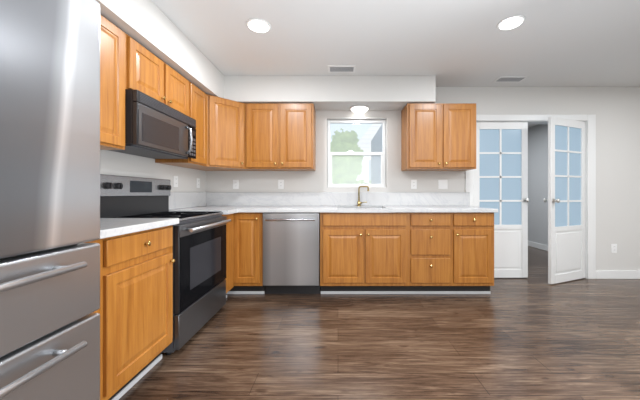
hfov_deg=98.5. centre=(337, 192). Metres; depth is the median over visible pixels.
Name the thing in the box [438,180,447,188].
light switch
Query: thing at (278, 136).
upper cabinet
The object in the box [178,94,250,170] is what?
upper cabinet
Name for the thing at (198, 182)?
electrical outlet
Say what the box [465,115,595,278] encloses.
door frame
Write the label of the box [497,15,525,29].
recessed light
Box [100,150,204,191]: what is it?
wall
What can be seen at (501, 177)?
french door
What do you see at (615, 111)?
wall
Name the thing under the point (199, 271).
range
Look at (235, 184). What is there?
electrical outlet
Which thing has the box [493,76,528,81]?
ceiling vent
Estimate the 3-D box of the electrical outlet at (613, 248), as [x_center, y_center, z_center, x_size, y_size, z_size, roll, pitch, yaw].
[3.510,0.705,3.495,0.072,0.115,0.008,0,0,0]
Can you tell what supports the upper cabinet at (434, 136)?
attached to the wall at (615, 111)
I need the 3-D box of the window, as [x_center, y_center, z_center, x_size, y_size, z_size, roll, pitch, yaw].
[0.240,-0.509,3.557,0.756,0.877,0.106,0,0,0]
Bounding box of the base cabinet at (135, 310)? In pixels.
[113,225,174,399]
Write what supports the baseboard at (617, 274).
attached to the wall at (615, 111)
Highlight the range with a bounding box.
[100,174,230,354]
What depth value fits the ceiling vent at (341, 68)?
2.98 m
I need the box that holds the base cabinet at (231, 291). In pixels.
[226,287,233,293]
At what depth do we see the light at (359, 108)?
3.32 m
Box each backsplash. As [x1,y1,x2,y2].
[169,192,208,209]
[209,192,469,205]
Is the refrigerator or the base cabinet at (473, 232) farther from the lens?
the base cabinet at (473, 232)
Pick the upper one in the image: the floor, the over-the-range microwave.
the over-the-range microwave
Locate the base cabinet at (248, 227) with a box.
[234,213,264,293]
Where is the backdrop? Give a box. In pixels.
[330,124,380,183]
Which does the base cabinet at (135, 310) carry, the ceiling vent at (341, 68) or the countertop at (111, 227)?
the countertop at (111, 227)
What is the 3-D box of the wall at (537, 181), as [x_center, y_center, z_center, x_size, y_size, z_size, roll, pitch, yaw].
[4.010,-0.130,5.320,0.140,2.440,3.360,0,0,0]
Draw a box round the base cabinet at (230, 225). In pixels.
[222,213,233,297]
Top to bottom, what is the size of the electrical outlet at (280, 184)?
0.115 m
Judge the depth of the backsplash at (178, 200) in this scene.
3.05 m
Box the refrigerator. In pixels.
[0,0,99,399]
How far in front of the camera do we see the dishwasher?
2.87 m
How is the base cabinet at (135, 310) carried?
on the floor
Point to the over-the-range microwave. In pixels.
(155, 129)
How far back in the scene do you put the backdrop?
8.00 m
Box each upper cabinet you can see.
[100,14,206,165]
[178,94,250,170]
[245,103,315,170]
[401,103,475,170]
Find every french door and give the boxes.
[474,122,529,277]
[543,117,585,283]
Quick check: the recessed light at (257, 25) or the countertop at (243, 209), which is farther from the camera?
the countertop at (243, 209)
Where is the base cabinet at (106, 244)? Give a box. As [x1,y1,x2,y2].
[85,237,112,399]
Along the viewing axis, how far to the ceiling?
2.42 m
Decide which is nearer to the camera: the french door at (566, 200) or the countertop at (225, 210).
the countertop at (225, 210)
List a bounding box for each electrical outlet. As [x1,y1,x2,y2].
[174,176,177,186]
[197,178,199,187]
[233,180,238,188]
[278,180,283,188]
[411,180,416,188]
[611,244,616,252]
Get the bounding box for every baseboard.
[528,241,547,250]
[596,270,639,278]
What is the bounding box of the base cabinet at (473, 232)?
[454,213,493,293]
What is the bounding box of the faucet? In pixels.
[357,186,368,205]
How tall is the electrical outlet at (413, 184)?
0.115 m
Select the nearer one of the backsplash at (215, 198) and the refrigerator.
the refrigerator
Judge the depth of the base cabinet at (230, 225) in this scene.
2.76 m
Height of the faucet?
0.254 m
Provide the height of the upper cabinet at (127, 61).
0.760 m
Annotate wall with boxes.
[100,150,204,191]
[205,87,639,269]
[371,140,371,183]
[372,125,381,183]
[528,124,547,244]
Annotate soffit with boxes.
[96,0,435,109]
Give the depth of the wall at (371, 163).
7.06 m
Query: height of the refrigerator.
1.810 m
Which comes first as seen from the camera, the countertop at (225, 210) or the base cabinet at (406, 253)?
the countertop at (225, 210)
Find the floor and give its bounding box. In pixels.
[119,246,639,399]
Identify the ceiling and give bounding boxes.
[152,0,639,127]
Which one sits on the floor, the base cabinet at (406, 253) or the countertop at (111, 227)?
the base cabinet at (406, 253)
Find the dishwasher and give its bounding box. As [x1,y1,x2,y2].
[263,213,319,293]
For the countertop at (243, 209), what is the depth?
2.86 m
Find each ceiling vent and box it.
[328,65,355,72]
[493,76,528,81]
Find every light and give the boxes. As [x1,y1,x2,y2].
[246,18,270,32]
[350,105,368,112]
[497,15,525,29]
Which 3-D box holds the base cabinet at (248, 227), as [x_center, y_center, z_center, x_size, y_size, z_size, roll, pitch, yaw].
[-0.951,0.647,3.189,0.310,0.884,0.616,0,0,0]
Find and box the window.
[327,120,385,187]
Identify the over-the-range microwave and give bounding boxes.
[110,89,195,158]
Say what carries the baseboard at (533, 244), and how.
attached to the wall at (537, 181)
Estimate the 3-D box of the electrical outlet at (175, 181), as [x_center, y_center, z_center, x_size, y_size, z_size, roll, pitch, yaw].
[-1.685,-0.120,2.860,0.008,0.115,0.072,0,0,0]
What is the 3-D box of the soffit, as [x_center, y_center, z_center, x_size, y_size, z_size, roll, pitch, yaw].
[-0.284,-1.199,1.799,2.808,0.298,3.398,0,0,0]
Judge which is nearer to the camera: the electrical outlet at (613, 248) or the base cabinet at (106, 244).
the base cabinet at (106, 244)
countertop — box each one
[100,218,178,238]
[169,208,239,213]
[191,206,497,212]

